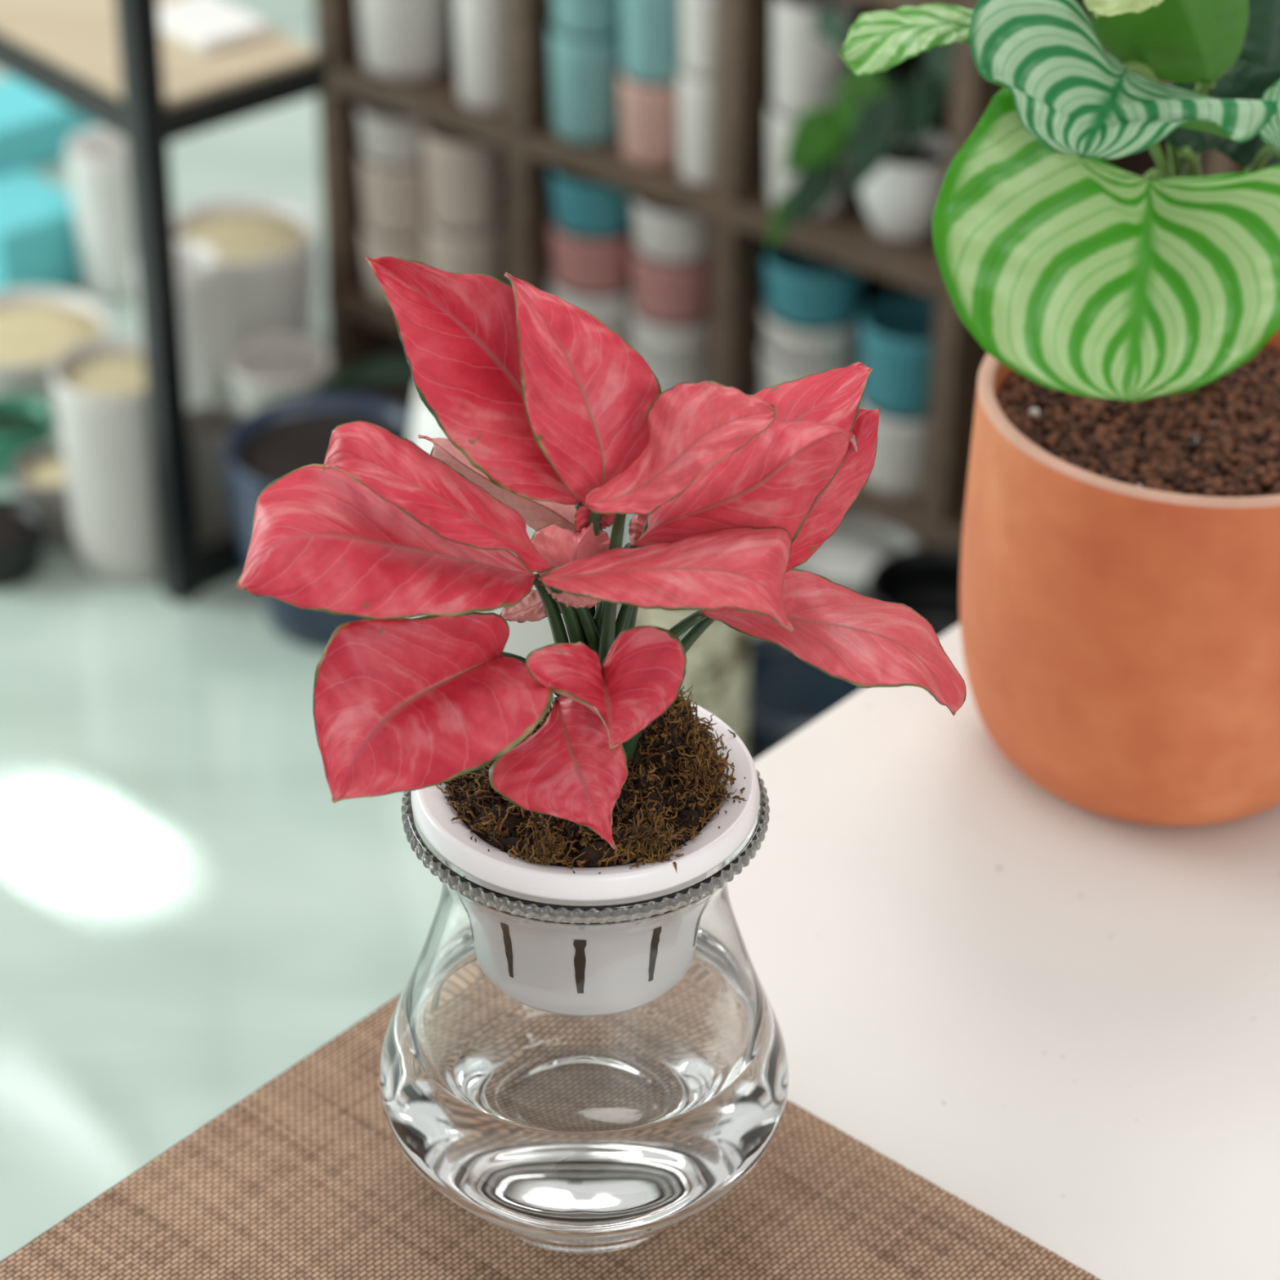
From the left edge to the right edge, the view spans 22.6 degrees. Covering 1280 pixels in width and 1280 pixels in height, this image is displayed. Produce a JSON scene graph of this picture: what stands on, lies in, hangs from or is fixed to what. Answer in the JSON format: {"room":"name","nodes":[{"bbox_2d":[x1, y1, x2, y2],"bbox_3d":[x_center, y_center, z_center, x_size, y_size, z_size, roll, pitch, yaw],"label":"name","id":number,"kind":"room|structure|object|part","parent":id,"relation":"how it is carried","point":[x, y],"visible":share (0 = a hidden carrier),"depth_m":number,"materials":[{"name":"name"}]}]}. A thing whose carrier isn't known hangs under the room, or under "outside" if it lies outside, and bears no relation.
{"room":"plant shop","nodes":[
{"label":"plant shop","id":0,"kind":"room"},
{"bbox_2d":[0,0,919,1261],"bbox_3d":[0.010,-0.622,3.772,12.000,0.040,12.000,1,33,0],"label":"floor","id":1,"kind":"structure","parent":0,"point":[189,910],"depth_m":2.51,"materials":[{"name":"white tile"}]},
{"bbox_2d":[0,496,46,589],"bbox_3d":[-0.571,-0.084,2.848,0.090,0.050,0.090,1,33,0],"label":"pot","id":2,"kind":"object","parent":1,"relation":"on","point":[22,522],"visible":1,"depth_m":2.83,"materials":[{"name":"metal"}]},
{"bbox_2d":[0,395,53,482],"bbox_3d":[-0.587,-0.187,3.001,0.080,0.055,0.080,1,33,0],"label":"pot","id":3,"kind":"object","parent":1,"relation":"on","point":[26,422],"visible":0.77,"depth_m":2.99,"materials":[{"name":"ceramic"}]},
{"bbox_2d":[0,169,82,291],"bbox_3d":[-0.646,-0.418,3.328,0.110,0.084,0.120,-26,41,-34],"label":"storage box","id":4,"kind":"object","parent":1,"relation":"on","point":[39,247],"visible":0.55,"depth_m":3.29,"materials":[{"name":"teal plastic"}]},
{"bbox_2d":[11,442,75,548],"bbox_3d":[-0.526,-0.129,2.901,0.080,0.070,0.080,1,33,0],"label":"pot","id":5,"kind":"object","parent":1,"relation":"on","point":[38,474],"visible":0.54,"depth_m":2.88,"materials":[{"name":"ceramic"}]},
{"bbox_2d":[0,76,102,177],"bbox_3d":[-0.701,-0.578,3.594,0.180,0.060,0.120,-26,41,-34],"label":"storage box","id":6,"kind":"object","parent":1,"relation":"on","point":[36,128],"visible":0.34,"depth_m":3.56,"materials":[{"name":"teal plastic"}]},
{"bbox_2d":[0,288,111,426],"bbox_3d":[-0.593,-0.269,3.104,0.164,0.080,0.164,1,33,0],"label":"pot","id":7,"kind":"object","parent":1,"relation":"on","point":[37,325],"visible":0.66,"depth_m":3.10,"materials":[{"name":"white ceramic"}]},
{"bbox_2d":[66,126,135,300],"bbox_3d":[-0.540,-0.437,3.290,0.084,0.160,0.084,1,33,0],"label":"plant pot","id":8,"kind":"object","parent":1,"relation":"on","point":[97,157],"visible":0.59,"depth_m":3.26,"materials":[{"name":"ceramic"}]},
{"bbox_2d":[50,335,160,583],"bbox_3d":[-0.456,-0.157,2.830,0.112,0.195,0.112,1,33,0],"label":"pot","id":9,"kind":"object","parent":1,"relation":"on","point":[99,384],"visible":0.6,"depth_m":2.79,"materials":[{"name":"white ceramic"}]},
{"bbox_2d":[0,0,328,604],"bbox_3d":[-0.581,-0.687,2.811,0.201,1.100,0.770,-26,41,-34],"label":"table","id":10,"kind":"object","parent":1,"relation":"on","point":[110,62],"visible":0.85,"depth_m":2.67,"materials":[{"name":"black metal"}]},
{"bbox_3d":[-0.651,-0.568,2.823,0.016,0.024,0.732,-26,41,-34],"label":"rail","id":11,"kind":"part","parent":10,"relation":"part of","materials":[{"name":"black metal"}]},
{"bbox_3d":[-0.398,-0.501,2.531,0.025,1.100,0.025,-26,41,-34],"label":"post","id":12,"kind":"part","parent":10,"relation":"part of","materials":[{"name":"black metal"}]},
{"bbox_2d":[158,0,267,53],"bbox_3d":[-0.369,-0.523,2.712,0.068,0.012,0.090,-26,41,-34],"label":"paper","id":13,"kind":"object","parent":10,"relation":"on","point":[203,26],"visible":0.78,"depth_m":2.70,"materials":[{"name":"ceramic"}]},
{"bbox_3d":[-0.336,-0.088,2.874,0.162,0.032,0.016,-26,41,-34],"label":"rail","id":14,"kind":"part","parent":10,"relation":"part of","materials":[{"name":"black metal"}]},
{"bbox_3d":[-0.330,-0.445,2.642,0.162,0.024,0.016,-26,41,-34],"label":"rail","id":15,"kind":"part","parent":10,"relation":"part of","materials":[{"name":"black metal"}]},
{"bbox_3d":[-0.515,-0.631,2.923,0.016,0.024,0.738,-26,41,-34],"label":"rail","id":16,"kind":"part","parent":10,"relation":"part of","materials":[{"name":"black metal"}]},
{"bbox_2d":[132,240,223,409],"bbox_3d":[-0.438,-0.288,3.054,0.080,0.170,0.080,1,33,0],"label":"pot","id":17,"kind":"object","parent":1,"relation":"on","point":[197,268],"visible":0.45,"depth_m":3.03,"materials":[{"name":"white ceramic"}]},
{"bbox_2d":[187,403,246,547],"bbox_3d":[-0.378,-0.141,2.867,0.060,0.130,0.060,1,33,0],"label":"pot","id":18,"kind":"object","parent":1,"relation":"on","point":[210,424],"visible":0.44,"depth_m":2.85,"materials":[{"name":"grey ceramic"}]},
{"bbox_2d":[173,195,315,386],"bbox_3d":[-0.391,-0.341,3.160,0.148,0.145,0.148,1,33,0],"label":"pot","id":19,"kind":"object","parent":1,"relation":"on","point":[264,247],"visible":0.66,"depth_m":3.12,"materials":[{"name":"white ceramic"}]},
{"bbox_2d":[225,334,330,415],"bbox_3d":[-0.344,-0.236,3.065,0.100,0.075,0.100,1,33,0],"label":"pot","id":20,"kind":"object","parent":1,"relation":"on","point":[266,370],"visible":0.61,"depth_m":3.08,"materials":[{"name":"white ceramic"}]},
{"bbox_2d":[224,393,413,648],"bbox_3d":[-0.266,-0.095,2.758,0.172,0.175,0.172,1,33,0],"label":"pot","id":21,"kind":"object","parent":1,"relation":"on","point":[276,439],"visible":0.43,"depth_m":2.74,"materials":[{"name":"ceramic"}]},
{"bbox_2d":[312,363,416,415],"bbox_3d":[-0.235,-0.200,3.026,0.150,0.060,0.150,1,33,0],"label":"planter","id":22,"kind":"object","parent":1,"relation":"on","point":[390,383],"visible":0.16,"depth_m":3.06,"materials":[{"name":"green ceramic"}]},
{"bbox_3d":[-0.235,-0.200,3.026,0.150,0.060,0.150,1,33,0],"label":"pot","id":23,"kind":"part","parent":22,"relation":"part of","materials":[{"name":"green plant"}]},
{"bbox_2d":[406,391,621,657],"bbox_3d":[-0.107,-0.066,2.590,0.235,0.315,0.235,1,33,0],"label":"vase","id":24,"kind":"object","parent":1,"relation":"on","point":[525,637],"visible":0.06,"depth_m":2.52,"materials":[{"name":"white ceramic"}]},
{"bbox_2d":[635,607,750,745],"bbox_3d":[0.040,0.042,2.524,0.090,0.210,0.090,1,33,0],"label":"patterned vase","id":25,"kind":"object","parent":1,"relation":"on","point":[717,667],"visible":0.18,"depth_m":2.47,"materials":[{"name":"beige ceramic"}]},
{"bbox_2d":[312,0,1279,549],"bbox_3d":[0.234,-0.449,2.747,1.186,0.795,0.228,23,39,30],"label":"shelf unit","id":26,"kind":"object","parent":1,"relation":"on","point":[362,327],"visible":0.23,"depth_m":2.82,"materials":[{"name":"brown wood"}]},
{"bbox_2d":[360,219,427,303],"bbox_3d":[-0.230,-0.372,3.115,0.080,0.070,0.080,1,33,0],"label":"plant pot","id":27,"kind":"object","parent":26,"relation":"on","point":[375,246],"visible":0.34,"depth_m":3.08,"materials":[{"name":"beige ceramic"}]},
{"bbox_2d":[358,148,428,239],"bbox_3d":[-0.229,-0.433,3.075,0.080,0.075,0.080,1,33,0],"label":"plant pot","id":28,"kind":"object","parent":27,"relation":"on","point":[395,200],"visible":0.69,"depth_m":3.05,"materials":[{"name":"beige ceramic"}]},
{"bbox_2d":[356,98,425,166],"bbox_3d":[-0.228,-0.486,3.041,0.080,0.050,0.080,1,33,0],"label":"plant pot","id":29,"kind":"object","parent":28,"relation":"on","point":[388,137],"visible":0.62,"depth_m":3.02,"materials":[{"name":"white ceramic"}]},
{"bbox_2d":[357,0,452,80],"bbox_3d":[-0.218,-0.595,2.971,0.092,0.130,0.092,1,33,0],"label":"plant pot","id":30,"kind":"object","parent":26,"relation":"on","point":[402,40],"visible":1,"depth_m":2.96,"materials":[{"name":"white ceramic"}]},
{"bbox_2d":[424,213,507,283],"bbox_3d":[-0.165,-0.357,3.065,0.080,0.100,0.080,1,33,0],"label":"plant pot","id":31,"kind":"object","parent":26,"relation":"on","point":[486,253],"visible":0.38,"depth_m":3.02,"materials":[{"name":"beige ceramic"}]},
{"bbox_2d":[422,121,506,235],"bbox_3d":[-0.164,-0.439,3.012,0.080,0.095,0.080,1,33,0],"label":"plant pot","id":32,"kind":"object","parent":31,"relation":"on","point":[465,175],"visible":0.84,"depth_m":2.99,"materials":[{"name":"beige ceramic"}]},
{"bbox_2d":[454,0,506,112],"bbox_3d":[-0.135,-0.559,2.900,0.068,0.150,0.068,1,33,0],"label":"plant pot","id":33,"kind":"object","parent":26,"relation":"on","point":[480,24],"visible":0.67,"depth_m":2.89,"materials":[{"name":"white ceramic"}]},
{"bbox_2d":[548,22,622,144],"bbox_3d":[-0.045,-0.500,2.858,0.072,0.100,0.072,1,33,0],"label":"plant pot","id":34,"kind":"object","parent":26,"relation":"on","point":[584,73],"visible":0.7,"depth_m":2.83,"materials":[{"name":"teal ceramic"}]},
{"bbox_2d":[551,0,621,39],"bbox_3d":[-0.044,-0.585,2.804,0.072,0.100,0.072,1,33,0],"label":"plant pot","id":35,"kind":"object","parent":34,"relation":"on","point":[579,19],"visible":0.86,"depth_m":2.80,"materials":[{"name":"teal ceramic"}]},
{"bbox_2d":[616,324,633,344],"bbox_3d":[-0.042,-0.282,3.005,0.086,0.045,0.086,1,33,0],"label":"plant pot","id":36,"kind":"object","parent":26,"relation":"on","point":[626,334],"visible":0.05,"depth_m":2.98,"materials":[{"name":"white ceramic"}]},
{"bbox_2d":[549,272,634,332],"bbox_3d":[-0.042,-0.318,2.981,0.086,0.040,0.086,1,33,0],"label":"plant pot","id":37,"kind":"object","parent":36,"relation":"on","point":[612,310],"visible":0.42,"depth_m":2.95,"materials":[{"name":"white ceramic"}]},
{"bbox_2d":[549,214,635,295],"bbox_3d":[-0.041,-0.360,2.954,0.086,0.058,0.086,1,33,0],"label":"plant pot","id":38,"kind":"object","parent":37,"relation":"on","point":[583,265],"visible":0.65,"depth_m":2.93,"materials":[{"name":"pink ceramic"}]},
{"bbox_2d":[549,164,633,237],"bbox_3d":[-0.040,-0.408,2.923,0.086,0.055,0.086,1,33,0],"label":"plant pot","id":39,"kind":"object","parent":38,"relation":"on","point":[583,206],"visible":0.71,"depth_m":2.90,"materials":[{"name":"teal ceramic"}]},
{"bbox_2d":[618,66,679,168],"bbox_3d":[0.014,-0.464,2.824,0.066,0.078,0.066,1,33,0],"label":"plant pot","id":40,"kind":"object","parent":26,"relation":"on","point":[650,135],"visible":0.66,"depth_m":2.80,"materials":[{"name":"pink ceramic"}]},
{"bbox_2d":[620,0,681,84],"bbox_3d":[0.015,-0.534,2.777,0.066,0.090,0.066,1,33,0],"label":"plant pot","id":41,"kind":"object","parent":40,"relation":"on","point":[651,29],"visible":0.73,"depth_m":2.76,"materials":[{"name":"teal ceramic"}]},
{"bbox_2d":[630,340,708,391],"bbox_3d":[0.033,-0.250,2.957,0.086,0.045,0.086,1,33,0],"label":"plant pot","id":42,"kind":"object","parent":26,"relation":"on","point":[668,375],"visible":0.26,"depth_m":2.92,"materials":[{"name":"white ceramic"}]},
{"bbox_2d":[629,300,709,365],"bbox_3d":[0.033,-0.286,2.934,0.086,0.040,0.086,1,33,0],"label":"plant pot","id":43,"kind":"object","parent":42,"relation":"on","point":[666,344],"visible":0.57,"depth_m":2.91,"materials":[{"name":"white ceramic"}]},
{"bbox_2d":[630,239,711,325],"bbox_3d":[0.034,-0.329,2.906,0.086,0.062,0.086,1,33,0],"label":"plant pot","id":44,"kind":"object","parent":43,"relation":"on","point":[671,294],"visible":0.67,"depth_m":2.88,"materials":[{"name":"pink ceramic"}]},
{"bbox_2d":[631,192,712,263],"bbox_3d":[0.035,-0.377,2.875,0.086,0.050,0.086,1,33,0],"label":"plant pot","id":45,"kind":"object","parent":44,"relation":"on","point":[663,232],"visible":0.62,"depth_m":2.85,"materials":[{"name":"white ceramic"}]},
{"bbox_2d":[678,64,716,186],"bbox_3d":[0.059,-0.449,2.782,0.054,0.100,0.054,1,33,0],"label":"plant pot","id":46,"kind":"object","parent":26,"relation":"on","point":[696,95],"visible":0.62,"depth_m":2.76,"materials":[{"name":"white ceramic"}]},
{"bbox_2d":[680,0,719,79],"bbox_3d":[0.060,-0.525,2.733,0.054,0.080,0.054,1,33,0],"label":"plant pot","id":47,"kind":"object","parent":46,"relation":"on","point":[699,18],"visible":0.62,"depth_m":2.72,"materials":[{"name":"white ceramic"}]},
{"bbox_2d":[767,99,850,218],"bbox_3d":[0.144,-0.415,2.741,0.072,0.090,0.072,1,33,0],"label":"plant pot","id":48,"kind":"object","parent":26,"relation":"on","point":[780,126],"visible":0.34,"depth_m":2.73,"materials":[{"name":"white ceramic"}]},
{"bbox_2d":[772,0,857,119],"bbox_3d":[0.145,-0.495,2.688,0.072,0.100,0.072,1,33,0],"label":"plant pot","id":49,"kind":"object","parent":48,"relation":"on","point":[808,71],"visible":0.79,"depth_m":2.67,"materials":[{"name":"white ceramic"}]},
{"bbox_3d":[0.301,-0.496,2.820,1.186,0.795,0.008,23,39,30],"label":"panel","id":50,"kind":"part","parent":26,"relation":"part of","materials":[{"name":"brown wood"}]},
{"bbox_2d":[858,397,928,497],"bbox_3d":[0.236,-0.180,2.824,0.096,0.078,0.096,1,33,0],"label":"plant pot","id":51,"kind":"object","parent":26,"relation":"on","point":[898,469],"visible":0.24,"depth_m":2.79,"materials":[{"name":"white ceramic"}]},
{"bbox_2d":[859,293,936,419],"bbox_3d":[0.237,-0.245,2.781,0.096,0.078,0.096,1,33,0],"label":"plant pot","id":52,"kind":"object","parent":51,"relation":"on","point":[896,330],"visible":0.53,"depth_m":2.76,"materials":[{"name":"teal ceramic"}]},
{"bbox_2d":[858,130,947,241],"bbox_3d":[0.226,-0.383,2.708,0.084,0.075,0.084,1,33,0],"label":"round pot","id":53,"kind":"object","parent":26,"relation":"on","point":[900,198],"visible":0.66,"depth_m":2.68,"materials":[{"name":"white ceramic"}]},
{"bbox_2d":[768,4,996,248],"bbox_3d":[0.199,-0.420,2.631,0.180,0.208,0.092,1,33,0],"label":"plant","id":54,"kind":"object","parent":53,"relation":"in","point":[877,115],"visible":0.77,"depth_m":2.62,"materials":[{"name":"green plant"}]},
{"bbox_3d":[0.186,-0.454,2.636,0.096,0.157,0.008,-14,36,-21],"label":"stem","id":55,"kind":"part","parent":54,"relation":"part of","materials":[{"name":"green plant"}]},
{"bbox_3d":[0.197,-0.412,2.664,0.076,0.057,0.008,-19,38,-27],"label":"stem","id":56,"kind":"part","parent":54,"relation":"part of","materials":[{"name":"green plant"}]},
{"bbox_3d":[0.210,-0.434,2.650,0.007,0.109,0.056,27,41,34],"label":"stem","id":57,"kind":"part","parent":54,"relation":"part of","materials":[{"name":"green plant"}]},
{"bbox_3d":[0.218,-0.430,2.654,0.021,0.097,0.043,1,33,0],"label":"stem","id":58,"kind":"part","parent":54,"relation":"part of","materials":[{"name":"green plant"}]},
{"bbox_3d":[0.180,-0.407,2.667,0.106,0.049,0.009,-12,35,-19],"label":"stem","id":59,"kind":"part","parent":54,"relation":"part of","materials":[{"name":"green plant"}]},
{"bbox_3d":[0.200,-0.420,2.659,0.072,0.075,0.008,-20,38,-29],"label":"stem","id":60,"kind":"part","parent":54,"relation":"part of","materials":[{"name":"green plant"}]},
{"bbox_3d":[0.253,-0.424,2.657,0.056,0.086,0.044,1,33,0],"label":"stem","id":61,"kind":"part","parent":54,"relation":"part of","materials":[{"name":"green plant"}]},
{"bbox_3d":[0.229,-0.442,2.646,0.007,0.128,0.044,1,33,0],"label":"stem","id":62,"kind":"part","parent":54,"relation":"part of","materials":[{"name":"green plant"}]},
{"bbox_2d":[745,636,862,760],"bbox_3d":[0.137,0.058,2.639,0.160,0.060,0.160,1,33,0],"label":"pot","id":63,"kind":"object","parent":1,"relation":"on","point":[785,694],"visible":0.2,"depth_m":2.62,"materials":[{"name":"blue ceramic"}]},
{"bbox_3d":[0.137,0.058,2.639,0.160,0.060,0.160,1,33,0],"label":"pot","id":64,"kind":"part","parent":63,"relation":"part of","materials":[{"name":"blue ceramic"}]},
{"bbox_2d":[797,513,918,595],"bbox_3d":[0.191,-0.070,2.860,0.116,0.034,0.116,1,33,0],"label":"bowl","id":65,"kind":"object","parent":1,"relation":"on","point":[847,557],"visible":0.43,"depth_m":2.87,"materials":[{"name":"ceramic"}]},
{"bbox_2d":[866,546,960,637],"bbox_3d":[0.252,-0.010,2.718,0.124,0.090,0.124,1,33,0],"label":"pot","id":66,"kind":"object","parent":1,"relation":"on","point":[926,580],"visible":0.19,"depth_m":2.75,"materials":[{"name":"metal"}]},
{"bbox_2d":[727,622,1279,1279],"bbox_3d":[0.579,0.553,1.258,1.250,0.750,1.900,26,41,33],"label":"table","id":67,"kind":"object","parent":1,"relation":"on","point":[1061,1018],"visible":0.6,"depth_m":1.21,"materials":[{"name":"white ceramic"}]},
{"bbox_2d":[0,993,1100,1279],"bbox_3d":[-0.084,0.262,1.000,0.320,0.001,0.450,26,41,33],"label":"placemat","id":68,"kind":"object","parent":67,"relation":"on","point":[306,1176],"visible":0.51,"depth_m":1.10,"materials":[{"name":"brown wicker"}]},
{"bbox_2d":[378,769,788,1253],"bbox_3d":[-0.018,0.119,1.067,0.138,0.165,0.138,1,33,0],"label":"glass vase","id":69,"kind":"object","parent":68,"relation":"on","point":[557,1073],"visible":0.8,"depth_m":1.02,"materials":[{"name":"clear glass"}]},
{"bbox_2d":[486,1220,680,1248],"bbox_3d":[-0.019,0.151,1.088,0.127,0.062,0.127,1,33,0],"label":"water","id":70,"kind":"object","parent":69,"relation":"in","point":[535,1240],"visible":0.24,"depth_m":1.07,"materials":[{"name":"clear liquid"}]},
{"bbox_2d":[410,693,759,906],"bbox_3d":[-0.018,0.073,1.037,0.111,0.072,0.111,1,33,0],"label":"pot","id":71,"kind":"object","parent":69,"relation":"in","point":[494,869],"visible":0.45,"depth_m":0.99,"materials":[{"name":"white plastic"}]},
{"bbox_2d":[436,684,746,874],"bbox_3d":[-0.015,0.037,1.010,0.098,0.039,0.098,-2,33,-4],"label":"soil","id":72,"kind":"object","parent":71,"relation":"in","point":[672,789],"visible":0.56,"depth_m":1.00,"materials":[{"name":"brown soil"}]},
{"bbox_2d":[235,256,966,848],"bbox_3d":[-0.008,-0.021,0.972,0.222,0.165,0.119,1,33,0],"label":"leaf plant","id":73,"kind":"object","parent":72,"relation":"on","point":[553,423],"visible":1,"depth_m":0.95,"materials":[{"name":"red plant"}]},
{"bbox_3d":[-0.026,0.025,0.994,0.041,0.063,0.006,-15,36,-23],"label":"stem","id":74,"kind":"part","parent":73,"relation":"part of","materials":[{"name":"green plant"}]},
{"bbox_3d":[-0.025,0.011,0.996,0.006,0.083,0.024,24,40,31],"label":"stem","id":75,"kind":"part","parent":73,"relation":"part of","materials":[{"name":"green plant"}]},
{"bbox_3d":[-0.021,0.011,0.993,0.018,0.089,0.032,1,33,0],"label":"stem","id":76,"kind":"part","parent":73,"relation":"part of","materials":[{"name":"green plant"}]},
{"bbox_3d":[-0.016,0.010,0.994,0.025,0.088,0.022,1,33,0],"label":"stem","id":77,"kind":"part","parent":73,"relation":"part of","materials":[{"name":"green plant"}]},
{"bbox_3d":[-0.011,0.001,0.995,0.018,0.102,0.006,1,33,0],"label":"stem","id":78,"kind":"part","parent":73,"relation":"part of","materials":[{"name":"plant"}]},
{"bbox_3d":[-0.020,0.013,1.001,0.006,0.075,0.020,15,35,20],"label":"stem","id":79,"kind":"part","parent":73,"relation":"part of","materials":[{"name":"green plant"}]},
{"bbox_3d":[-0.016,0.000,0.994,0.008,0.104,0.015,1,33,0],"label":"stem","id":80,"kind":"part","parent":73,"relation":"part of","materials":[{"name":"green plant"}]},
{"bbox_3d":[-0.012,0.007,0.995,0.020,0.092,0.012,1,33,0],"label":"stem","id":81,"kind":"part","parent":73,"relation":"part of","materials":[{"name":"green plant"}]},
{"bbox_3d":[-0.009,0.003,0.985,0.006,0.109,0.015,-22,40,-31],"label":"stem","id":82,"kind":"part","parent":73,"relation":"part of","materials":[{"name":"green plant"}]},
{"bbox_3d":[-0.007,0.012,1.002,0.023,0.077,0.006,-27,42,-36],"label":"stem","id":83,"kind":"part","parent":73,"relation":"part of","materials":[{"name":"green plant"}]},
{"bbox_3d":[-0.002,-0.001,1.001,0.019,0.100,0.006,-9,34,-15],"label":"stem","id":84,"kind":"part","parent":73,"relation":"part of","materials":[{"name":"green plant"}]},
{"bbox_3d":[0.015,0.013,1.004,0.050,0.074,0.006,-6,34,-10],"label":"stem","id":85,"kind":"part","parent":73,"relation":"part of","materials":[{"name":"plant"}]},
{"bbox_3d":[0.001,0.019,1.001,0.040,0.066,0.006,-1,33,-3],"label":"stem","id":86,"kind":"part","parent":73,"relation":"part of","materials":[{"name":"green plant"}]},
{"bbox_2d":[960,328,1279,826],"bbox_3d":[0.216,-0.026,1.297,0.173,0.168,0.173,1,33,0],"label":"terracotta pot","id":87,"kind":"object","parent":67,"relation":"on","point":[1121,641],"visible":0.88,"depth_m":1.23,"materials":[{"name":"ceramic"}]},
{"bbox_2d":[996,345,1279,497],"bbox_3d":[0.217,-0.084,1.259,0.157,0.010,0.157,1,33,0],"label":"granules","id":88,"kind":"object","parent":87,"relation":"in","point":[1225,442],"visible":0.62,"depth_m":1.25,"materials":[{"name":"soil"}]},
{"bbox_2d":[838,0,1279,403],"bbox_3d":[0.178,-0.168,1.194,0.209,0.216,0.096,-10,35,-16],"label":"leaf plant","id":89,"kind":"object","parent":88,"relation":"on","point":[1081,273],"visible":1,"depth_m":1.18,"materials":[{"name":"green plant"}]},
{"bbox_3d":[0.196,-0.156,1.230,0.004,0.159,0.064,26,40,33],"label":"stem","id":90,"kind":"part","parent":89,"relation":"part of","materials":[{"name":"green plant"}]},
{"bbox_3d":[0.202,-0.139,1.246,0.004,0.111,0.044,19,37,26],"label":"stem","id":91,"kind":"part","parent":89,"relation":"part of","materials":[{"name":"green plant"}]},
{"bbox_3d":[0.176,-0.160,1.226,0.098,0.170,0.004,-8,34,-13],"label":"stem","id":92,"kind":"part","parent":89,"relation":"part of","materials":[{"name":"green plant"}]},
{"bbox_3d":[0.213,-0.141,1.245,0.027,0.117,0.004,-26,42,-35],"label":"stem","id":93,"kind":"part","parent":89,"relation":"part of","materials":[{"name":"green plant"}]},
{"bbox_3d":[0.208,-0.170,1.216,0.004,0.197,0.043,9,34,12],"label":"stem","id":94,"kind":"part","parent":89,"relation":"part of","materials":[{"name":"green plant"}]},
{"bbox_3d":[0.208,-0.156,1.239,0.007,0.150,0.045,1,33,0],"label":"stem","id":95,"kind":"part","parent":89,"relation":"part of","materials":[{"name":"green plant"}]},
{"bbox_3d":[0.231,-0.141,1.256,0.004,0.106,0.017,-5,34,-9],"label":"stem","id":96,"kind":"part","parent":89,"relation":"part of","materials":[{"name":"green plant"}]},
{"bbox_3d":[0.231,-0.141,1.237,0.014,0.127,0.047,1,33,0],"label":"stem","id":97,"kind":"part","parent":89,"relation":"part of","materials":[{"name":"green plant"}]},
{"bbox_3d":[0.151,-0.201,2.885,0.092,0.045,0.092,1,33,0],"label":"plant pot","id":98,"kind":"object","parent":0,"visible":0},
{"bbox_2d":[760,336,860,388],"bbox_3d":[0.152,-0.241,2.858,0.092,0.050,0.092,1,33,0],"label":"plant pot","id":99,"kind":"object","parent":98,"relation":"on","point":[775,370],"visible":0.35,"depth_m":2.83,"materials":[{"name":"white ceramic"}]},
{"bbox_2d":[760,300,863,364],"bbox_3d":[0.153,-0.277,2.835,0.092,0.035,0.092,1,33,0],"label":"plant pot","id":100,"kind":"object","parent":99,"relation":"on","point":[793,344],"visible":0.62,"depth_m":2.81,"materials":[{"name":"white ceramic"}]},
{"bbox_2d":[763,242,866,328],"bbox_3d":[0.153,-0.315,2.810,0.092,0.055,0.092,1,33,0],"label":"plant pot","id":101,"kind":"object","parent":100,"relation":"on","point":[804,290],"visible":0.81,"depth_m":2.79,"materials":[{"name":"teal ceramic"}]}
]}

